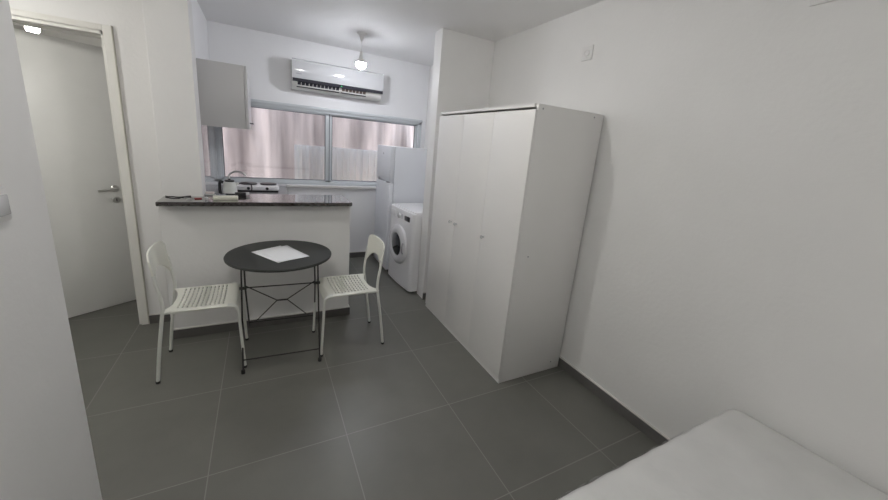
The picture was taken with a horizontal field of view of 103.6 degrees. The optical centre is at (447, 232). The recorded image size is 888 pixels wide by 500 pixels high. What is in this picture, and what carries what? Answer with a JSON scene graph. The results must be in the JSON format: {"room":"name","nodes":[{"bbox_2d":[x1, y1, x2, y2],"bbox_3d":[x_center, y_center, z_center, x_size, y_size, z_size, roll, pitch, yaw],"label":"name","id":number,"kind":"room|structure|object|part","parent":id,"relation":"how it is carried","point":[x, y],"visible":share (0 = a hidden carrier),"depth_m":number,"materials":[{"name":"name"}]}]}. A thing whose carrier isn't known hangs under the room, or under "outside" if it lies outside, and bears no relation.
{"room":"studio apartment","nodes":[
{"label":"studio apartment","id":0,"kind":"room"},
{"bbox_2d":[24,26,39,32],"bbox_3d":[-2.854,-1.595,2.369,0.096,0.450,0.096,-2,16,-28],"label":"ceiling light","id":1,"kind":"object","parent":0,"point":[35,30],"visible":0.36,"depth_m":2.40,"materials":[{"name":"white plastic"}]},
{"bbox_2d":[0,0,101,499],"bbox_3d":[-0.591,0.302,-0.308,0.150,2.450,3.210,-2,16,-28],"label":"wall","id":2,"kind":"structure","parent":0,"point":[46,449],"depth_m":1.00,"materials":[{"name":"paint"}]},
{"bbox_2d":[0,187,11,222],"bbox_3d":[-1.129,-0.062,0.867,0.014,0.085,0.125,-2,16,-28],"label":"light switch","id":3,"kind":"object","parent":2,"relation":"attached to","point":[5,211],"visible":1,"depth_m":0.90,"materials":[{"name":"white plastic"}]},
{"bbox_2d":[9,0,168,313],"bbox_3d":[-3.285,-0.474,1.858,2.855,2.450,0.160,-2,16,-28],"label":"wall","id":4,"kind":"structure","parent":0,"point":[126,19],"depth_m":2.30,"materials":[{"name":"paint"}]},
{"bbox_2d":[10,8,149,324],"bbox_3d":[-2.607,-0.299,2.262,0.910,2.037,0.179,-2,16,-28],"label":"door frame","id":5,"kind":"structure","parent":4,"relation":"attached to","point":[105,33],"depth_m":2.27,"materials":[{"name":"white paint"}]},
{"bbox_3d":[-2.478,-1.246,1.961,0.802,0.035,0.014,-2,16,-28],"label":"head casing","id":6,"kind":"part","parent":5,"relation":"part of","materials":[{"name":"white paint"}]},
{"bbox_2d":[14,28,135,317],"bbox_3d":[-2.729,-0.311,2.399,0.099,1.962,0.800,12,15,25],"label":"door","id":7,"kind":"structure","parent":5,"relation":"in","point":[66,88],"depth_m":2.52,"materials":[{"name":"laminate"}]},
{"bbox_3d":[-2.583,-0.324,2.654,0.059,0.025,0.125,12,15,25],"label":"lever","id":8,"kind":"part","parent":7,"relation":"part of","materials":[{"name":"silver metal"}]},
{"bbox_2d":[149,313,170,323],"bbox_3d":[-2.171,0.650,2.685,0.189,0.075,0.012,-2,16,-28],"label":"baseboard","id":9,"kind":"structure","parent":4,"relation":"attached to","point":[153,318],"depth_m":2.66,"materials":[{"name":"tile"}]},
{"bbox_2d":[142,0,205,196],"bbox_3d":[-1.846,-0.485,2.433,0.227,2.450,0.170,-2,16,-28],"label":"wall pillar","id":10,"kind":"structure","parent":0,"point":[168,24],"depth_m":2.26,"materials":[{"name":"paint"}]},
{"bbox_2d":[191,0,217,190],"bbox_3d":[-2.179,-0.659,3.017,0.192,2.450,1.220,-2,16,-28],"label":"wall","id":11,"kind":"structure","parent":0,"point":[208,132],"depth_m":3.01,"materials":[{"name":"white paint"}]},
{"bbox_2d":[196,58,253,129],"bbox_3d":[-1.926,-1.168,3.086,0.361,0.465,1.040,-2,16,-28],"label":"upper cabinet","id":12,"kind":"object","parent":11,"relation":"attached to","point":[223,88],"visible":0.98,"depth_m":2.64,"materials":[{"name":"grey laminate"}]},
{"bbox_3d":[-1.680,-1.107,2.931,0.018,0.465,0.516,-2,16,-28],"label":"door","id":13,"kind":"part","parent":12,"relation":"part of","materials":[{"name":"grey laminate"}]},
{"bbox_3d":[-1.918,-1.238,3.374,0.018,0.465,0.516,-2,16,-28],"label":"door","id":14,"kind":"part","parent":12,"relation":"part of","materials":[{"name":"grey laminate"}]},
{"bbox_2d":[13,20,429,251],"bbox_3d":[-2.745,-0.828,3.497,5.357,2.450,0.200,-2,16,-28],"label":"wall","id":15,"kind":"structure","parent":0,"point":[266,57],"depth_m":3.88,"materials":[{"name":"paint"}]},
{"bbox_2d":[215,99,421,186],"bbox_3d":[-1.384,-0.998,4.114,2.258,0.872,0.106,-2,16,-28],"label":"window","id":16,"kind":"structure","parent":15,"relation":"in","point":[328,113],"depth_m":4.03,"materials":[{"name":"white metal"}]},
{"bbox_3d":[-1.875,-0.961,3.850,1.115,0.824,0.030,-2,16,-28],"label":"sash","id":17,"kind":"part","parent":16,"relation":"part of","materials":[{"name":"glass"}]},
{"bbox_3d":[-0.923,-1.006,4.386,1.110,0.824,0.030,-2,16,-28],"label":"sash","id":18,"kind":"part","parent":16,"relation":"part of","materials":[{"name":"glass"}]},
{"bbox_2d":[286,185,375,188],"bbox_3d":[-1.090,-0.556,4.335,1.667,0.028,0.040,-2,16,-28],"label":"window sill","id":19,"kind":"structure","parent":15,"relation":"attached to","point":[293,186],"depth_m":4.15,"materials":[{"name":"white"}]},
{"bbox_2d":[291,58,383,101],"bbox_3d":[-1.197,-1.668,3.841,0.951,0.292,0.206,-2,16,-28],"label":"air conditioner","id":20,"kind":"object","parent":15,"relation":"attached to","point":[309,76],"visible":1,"depth_m":3.75,"materials":[{"name":"white plastic"}]},
{"bbox_2d":[297,81,339,92],"bbox_3d":[-1.374,-1.549,3.722,0.433,0.054,0.038,-2,16,-28],"label":"air vent","id":21,"kind":"object","parent":20,"relation":"attached to","point":[318,86],"depth_m":3.71,"materials":[{"name":"grey plastic"}]},
{"bbox_2d":[341,88,365,96],"bbox_3d":[-1.047,-1.562,3.894,0.278,0.054,0.038,-2,16,-28],"label":"air vent","id":22,"kind":"object","parent":20,"relation":"attached to","point":[353,92],"depth_m":3.89,"materials":[{"name":"grey plastic"}]},
{"bbox_2d":[349,251,373,257],"bbox_3d":[-1.164,0.284,4.548,1.657,0.075,0.012,-2,16,-28],"label":"baseboard","id":23,"kind":"structure","parent":15,"relation":"attached to","point":[359,253],"depth_m":4.54,"materials":[{"name":"tile"}]},
{"bbox_2d":[158,206,349,328],"bbox_3d":[-1.425,0.235,2.756,1.230,0.976,0.225,-2,16,-28],"label":"counter base","id":24,"kind":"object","parent":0,"point":[197,239],"depth_m":2.58,"materials":[{"name":"paint"}]},
{"bbox_2d":[155,193,351,205],"bbox_3d":[-1.369,-0.246,2.620,1.215,0.027,0.387,-2,16,-28],"label":"countertop","id":25,"kind":"structure","parent":24,"relation":"on","point":[252,199],"depth_m":2.54,"materials":[{"name":"stone"}]},
{"bbox_2d":[213,195,237,199],"bbox_3d":[-1.554,-0.245,2.446,0.150,0.021,0.075,-3,16,-30],"label":"packet","id":26,"kind":"object","parent":25,"relation":"on","point":[215,197],"visible":1,"depth_m":2.43,"materials":[{"name":"white"}]},
{"bbox_2d":[233,192,249,195],"bbox_3d":[-1.567,-0.285,2.593,0.172,0.026,0.046,-7,18,-40],"label":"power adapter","id":27,"kind":"object","parent":25,"relation":"on","point":[236,193],"visible":0.84,"depth_m":2.60,"materials":[{"name":"black plastic"}]},
{"bbox_2d":[173,306,349,338],"bbox_3d":[-1.406,0.700,2.764,1.240,0.075,0.012,-2,16,-28],"label":"baseboard","id":28,"kind":"structure","parent":24,"relation":"attached to","point":[192,331],"depth_m":2.71,"materials":[{"name":"tile"}]},
{"bbox_2d":[68,256,658,499],"bbox_3d":[-1.435,1.186,1.147,5.757,0.100,6.420,-2,16,-28],"label":"floor","id":29,"kind":"structure","parent":0,"point":[414,415],"depth_m":1.95,"materials":[{"name":"tile"}]},
{"bbox_2d":[146,241,248,383],"bbox_3d":[-1.551,0.455,2.211,0.468,0.787,0.371,-2,16,-28],"label":"dining chair","id":30,"kind":"object","parent":29,"relation":"on","point":[156,255],"visible":0.96,"depth_m":2.16,"materials":[{"name":"white plastic"}]},
{"bbox_3d":[-1.647,0.557,1.989,0.078,0.664,0.022,-2,16,-28],"label":"leg","id":31,"kind":"part","parent":30,"relation":"part of","materials":[{"name":"white"}]},
{"bbox_3d":[-1.701,0.189,2.052,0.055,0.224,0.362,-2,16,-28],"label":"backrest","id":32,"kind":"part","parent":30,"relation":"part of","materials":[{"name":"white plastic"}]},
{"bbox_3d":[-1.804,0.471,2.281,0.078,0.664,0.022,-2,16,-28],"label":"leg","id":33,"kind":"part","parent":30,"relation":"part of","materials":[{"name":"white"}]},
{"bbox_3d":[-1.467,0.452,2.056,0.335,0.020,0.017,-2,16,-28],"label":"rail","id":34,"kind":"part","parent":30,"relation":"part of","materials":[{"name":"white"}]},
{"bbox_3d":[-1.534,0.417,2.209,0.383,0.044,0.369,-2,16,-28],"label":"seat","id":35,"kind":"part","parent":30,"relation":"part of","materials":[{"name":"white plastic"}]},
{"bbox_3d":[-1.317,0.648,2.190,0.081,0.449,0.030,0,15,-20],"label":"leg","id":36,"kind":"part","parent":30,"relation":"part of","materials":[{"name":"white"}]},
{"bbox_3d":[-1.476,0.561,2.486,0.081,0.449,0.030,-5,17,-35],"label":"leg","id":37,"kind":"part","parent":30,"relation":"part of","materials":[{"name":"white"}]},
{"bbox_2d":[223,240,330,374],"bbox_3d":[-1.158,0.476,2.441,0.648,0.706,0.679,-1,15,-25],"label":"bistro table","id":38,"kind":"object","parent":29,"relation":"on","point":[241,258],"visible":0.96,"depth_m":2.29,"materials":[{"name":"grey metal"}]},
{"bbox_3d":[-1.328,0.511,2.256,0.013,0.685,0.330,-2,15,-27],"label":"leg","id":39,"kind":"part","parent":38,"relation":"part of","materials":[{"name":"grey metal"}]},
{"bbox_3d":[-1.400,0.461,2.436,0.013,0.685,0.470,-2,16,-28],"label":"leg","id":40,"kind":"part","parent":38,"relation":"part of","materials":[{"name":"grey metal"}]},
{"bbox_2d":[252,246,283,262],"bbox_3d":[-1.120,0.140,2.326,0.297,0.004,0.210,13,16,29],"label":"paper sheet","id":41,"kind":"object","parent":38,"relation":"on","point":[255,252],"visible":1,"depth_m":2.28,"materials":[{"name":"white paper"}]},
{"bbox_2d":[258,245,307,261],"bbox_3d":[-1.101,0.138,2.336,0.297,0.004,0.210,15,17,36],"label":"paper sheet","id":42,"kind":"object","parent":41,"relation":"on","point":[282,253],"visible":1,"depth_m":2.33,"materials":[{"name":"white paper"}]},
{"bbox_3d":[-0.997,0.452,2.622,0.013,0.685,0.470,0,15,-21],"label":"leg","id":43,"kind":"part","parent":38,"relation":"part of","materials":[{"name":"grey metal"}]},
{"bbox_3d":[-0.906,0.501,2.451,0.013,0.685,0.330,-1,15,-23],"label":"leg","id":44,"kind":"part","parent":38,"relation":"part of","materials":[{"name":"grey metal"}]},
{"bbox_2d":[312,234,384,356],"bbox_3d":[-0.738,0.432,2.603,0.468,0.787,0.371,-3,16,-29],"label":"dining chair","id":45,"kind":"object","parent":29,"relation":"on","point":[375,245],"visible":1,"depth_m":2.57,"materials":[{"name":"white plastic"},{"name":"white painted steel"},{"name":"black rubber"}]},
{"bbox_3d":[-1.001,0.553,2.695,0.081,0.449,0.030,0,15,-22],"label":"leg","id":46,"kind":"part","parent":45,"relation":"part of","materials":[{"name":"white"}]},
{"bbox_3d":[-0.835,0.639,2.403,0.081,0.449,0.030,-5,17,-37],"label":"leg","id":47,"kind":"part","parent":45,"relation":"part of","materials":[{"name":"white"}]},
{"bbox_3d":[-0.748,0.396,2.586,0.383,0.044,0.369,-3,16,-29],"label":"seat","id":48,"kind":"part","parent":45,"relation":"part of","materials":[{"name":"white plastic"}]},
{"bbox_3d":[-0.657,0.434,2.854,0.078,0.664,0.022,-3,16,-29],"label":"leg","id":49,"kind":"part","parent":45,"relation":"part of","materials":[{"name":"white"}]},
{"bbox_3d":[-0.541,0.152,2.632,0.055,0.224,0.362,-3,16,-29],"label":"backrest","id":50,"kind":"part","parent":45,"relation":"part of","materials":[{"name":"white plastic"}]},
{"bbox_3d":[-0.492,0.520,2.565,0.078,0.664,0.022,-3,16,-29],"label":"leg","id":51,"kind":"part","parent":45,"relation":"part of","materials":[{"name":"white"}]},
{"bbox_2d":[374,145,426,271],"bbox_3d":[-0.533,-0.298,4.261,0.594,1.447,0.500,-2,16,-28],"label":"refrigerator","id":52,"kind":"object","parent":29,"relation":"on","point":[401,171],"visible":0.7,"depth_m":3.95,"materials":[{"name":"white metal"}]},
{"bbox_3d":[-0.778,-0.117,4.183,0.048,1.012,0.500,-2,16,-28],"label":"door","id":53,"kind":"part","parent":52,"relation":"part of","materials":[{"name":"white metal"}]},
{"bbox_3d":[-0.716,-0.803,4.014,0.048,0.385,0.500,-2,16,-28],"label":"door","id":54,"kind":"part","parent":52,"relation":"part of","materials":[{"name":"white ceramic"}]},
{"bbox_2d":[388,203,422,291],"bbox_3d":[-0.307,0.139,3.841,0.626,0.842,0.575,-3,16,-32],"label":"washing machine","id":55,"kind":"object","parent":29,"relation":"on","point":[406,218],"visible":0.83,"depth_m":3.58,"materials":[{"name":"white metal"}]},
{"bbox_3d":[-0.582,-0.227,3.781,0.019,0.070,0.145,-3,16,-32],"label":"detergent drawer","id":56,"kind":"part","parent":55,"relation":"part of","materials":[{"name":"white plastic"}]},
{"bbox_3d":[-0.543,0.120,3.688,0.041,0.244,0.244,-3,16,-32],"label":"porthole glass","id":57,"kind":"part","parent":55,"relation":"part of","materials":[{"name":"black glass"}]},
{"bbox_3d":[-0.536,0.119,3.693,0.044,0.424,0.424,-3,16,-32],"label":"door","id":58,"kind":"part","parent":55,"relation":"part of","materials":[{"name":"white plastic"}]},
{"bbox_3d":[-0.232,-0.266,3.765,0.525,0.010,0.555,-3,16,-32],"label":"lid","id":59,"kind":"part","parent":55,"relation":"part of","materials":[{"name":"white plastic"}]},
{"bbox_2d":[425,103,603,382],"bbox_3d":[0.362,-0.010,2.743,0.567,1.768,1.202,-2,16,-28],"label":"wardrobe","id":60,"kind":"object","parent":29,"relation":"on","point":[512,187],"visible":1,"depth_m":2.31,"materials":[{"name":"white wood"}]},
{"bbox_3d":[-0.038,-0.102,2.963,0.016,1.704,0.412,-2,16,-28],"label":"door","id":61,"kind":"part","parent":60,"relation":"part of","materials":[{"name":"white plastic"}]},
{"bbox_3d":[0.146,-0.001,2.620,0.016,1.704,0.388,-2,16,-28],"label":"door","id":62,"kind":"part","parent":60,"relation":"part of","materials":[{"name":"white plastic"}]},
{"bbox_3d":[0.451,-0.857,2.542,0.539,0.018,1.164,-2,16,-28],"label":"panel","id":63,"kind":"part","parent":60,"relation":"part of","materials":[{"name":"white plastic"}]},
{"bbox_3d":[0.326,0.098,2.285,0.016,1.704,0.394,-2,16,-28],"label":"door","id":64,"kind":"part","parent":60,"relation":"part of","materials":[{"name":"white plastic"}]},
{"bbox_3d":[0.652,0.138,2.250,0.522,1.768,0.018,-2,16,-28],"label":"panel","id":65,"kind":"part","parent":60,"relation":"part of","materials":[{"name":"white plastic"}]},
{"bbox_3d":[-1.908,0.093,3.382,0.580,0.868,1.215,-2,16,-28],"label":"base cabinet","id":66,"kind":"object","parent":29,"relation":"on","visible":0},
{"bbox_2d":[214,185,287,193],"bbox_3d":[-1.843,-0.345,3.290,0.641,0.030,1.218,-2,16,-28],"label":"countertop","id":67,"kind":"structure","parent":66,"relation":"on","point":[282,189],"depth_m":3.47,"materials":[{"name":"grey stone"}]},
{"bbox_2d":[218,179,238,193],"bbox_3d":[-1.838,-0.366,2.942,0.110,0.177,0.120,8,14,10],"label":"kettle","id":68,"kind":"object","parent":67,"relation":"on","point":[229,186],"visible":0.73,"depth_m":2.90,"materials":[{"name":"white"}]},
{"bbox_3d":[-1.884,-0.360,2.908,0.041,0.152,0.014,-7,18,-41],"label":"handle","id":69,"kind":"part","parent":68,"relation":"part of","materials":[{"name":"black plastic"}]},
{"bbox_2d":[226,170,246,179],"bbox_3d":[-2.052,-0.506,3.395,0.179,0.195,0.079,-2,16,-28],"label":"tap","id":70,"kind":"object","parent":67,"relation":"on","point":[235,171],"visible":0.65,"depth_m":3.37,"materials":[{"name":"silver metal"}]},
{"bbox_2d":[237,182,278,192],"bbox_3d":[-1.903,-0.465,3.472,0.410,0.105,0.375,-2,16,-28],"label":"hot plate","id":71,"kind":"object","parent":67,"relation":"on","point":[268,187],"visible":0.83,"depth_m":3.43,"materials":[{"name":"white metal"}]},
{"bbox_3d":[-1.986,-0.492,3.487,0.150,0.013,0.150,-2,16,-28],"label":"burner","id":72,"kind":"part","parent":71,"relation":"part of","materials":[{"name":"black plastic"}]},
{"bbox_3d":[-1.831,-0.498,3.568,0.150,0.013,0.150,-2,16,-28],"label":"burner","id":73,"kind":"part","parent":71,"relation":"part of","materials":[{"name":"black plastic"}]},
{"bbox_3d":[1.103,1.390,0.528,1.380,0.243,1.880,-2,16,-28],"label":"bed base","id":74,"kind":"object","parent":29,"relation":"on","visible":0},
{"bbox_2d":[558,409,887,499],"bbox_3d":[1.116,1.152,0.483,1.418,0.232,1.931,-2,16,-28],"label":"mattress","id":75,"kind":"object","parent":74,"relation":"on","point":[732,455],"visible":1,"depth_m":1.23,"materials":[{"name":"fabric"}]},
{"bbox_2d":[197,0,604,65],"bbox_3d":[-1.212,-1.281,0.540,5.757,0.100,6.420,-2,16,-28],"label":"ceiling","id":76,"kind":"structure","parent":0,"point":[404,30],"depth_m":2.85,"materials":[{"name":"white paint"}]},
{"bbox_2d":[356,31,366,68],"bbox_3d":[-0.811,-1.707,3.290,0.096,0.313,0.096,-2,16,-28],"label":"pendant bulb","id":77,"kind":"object","parent":76,"relation":"hanging from","point":[360,63],"visible":1,"depth_m":3.28,"materials":[{"name":"white glass"}]},
{"bbox_3d":[-0.823,-1.582,3.321,0.096,0.054,0.096,-2,16,-28],"label":"bulb","id":78,"kind":"part","parent":77,"relation":"part of","materials":[{"name":"white glass"}]},
{"bbox_2d":[417,28,494,297],"bbox_3d":[0.054,-0.547,3.383,0.527,2.450,0.150,-2,16,-28],"label":"wall","id":79,"kind":"structure","parent":0,"point":[462,63],"depth_m":3.12,"materials":[{"name":"paint"}]},
{"bbox_2d":[424,0,887,494],"bbox_3d":[1.136,-0.142,2.134,0.200,2.450,6.420,-2,16,-28],"label":"wall","id":80,"kind":"structure","parent":0,"point":[733,253],"depth_m":1.59,"materials":[{"name":"paint"}]},
{"bbox_2d":[581,45,593,60],"bbox_3d":[0.907,-1.164,2.267,0.012,0.085,0.085,-2,16,-28],"label":"wall socket","id":81,"kind":"object","parent":80,"relation":"attached to","point":[587,53],"visible":1,"depth_m":2.26,"materials":[{"name":"white plastic"}]},
{"bbox_2d":[558,355,670,445],"bbox_3d":[1.264,1.189,1.760,0.012,0.075,4.597,-2,16,-28],"label":"baseboard","id":82,"kind":"structure","parent":80,"relation":"attached to","point":[645,427],"depth_m":2.16,"materials":[{"name":"tile"}]},
{"bbox_2d":[809,0,836,5],"bbox_3d":[1.421,-0.905,1.306,0.012,0.085,0.085,-2,16,-28],"label":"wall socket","id":83,"kind":"object","parent":80,"relation":"attached to","point":[812,2],"visible":1,"depth_m":1.33,"materials":[{"name":"white plastic"}]},
{"label":"outside","id":84,"kind":"structure","parent":0,"visible":0},
{"bbox_2d":[294,144,377,180],"bbox_3d":[-1.363,-0.442,4.723,1.283,1.360,0.042,-2,16,-28],"label":"corrugated panel","id":85,"kind":"object","parent":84,"point":[347,164],"visible":0.29,"depth_m":4.55,"materials":[{"name":"plastic"}]},
{"bbox_3d":[-1.435,-2.267,4.385,4.800,0.030,0.029,-2,16,-28],"label":"rail","id":86,"kind":"object","parent":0,"visible":0},
{"bbox_2d":[222,107,413,178],"bbox_3d":[-1.534,-1.133,4.654,4.607,2.302,0.238,-2,16,-28],"label":"curtain","id":87,"kind":"object","parent":86,"relation":"hanging from","point":[266,150],"visible":0.08,"depth_m":4.44,"materials":[{"name":"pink fabric"}]}
]}

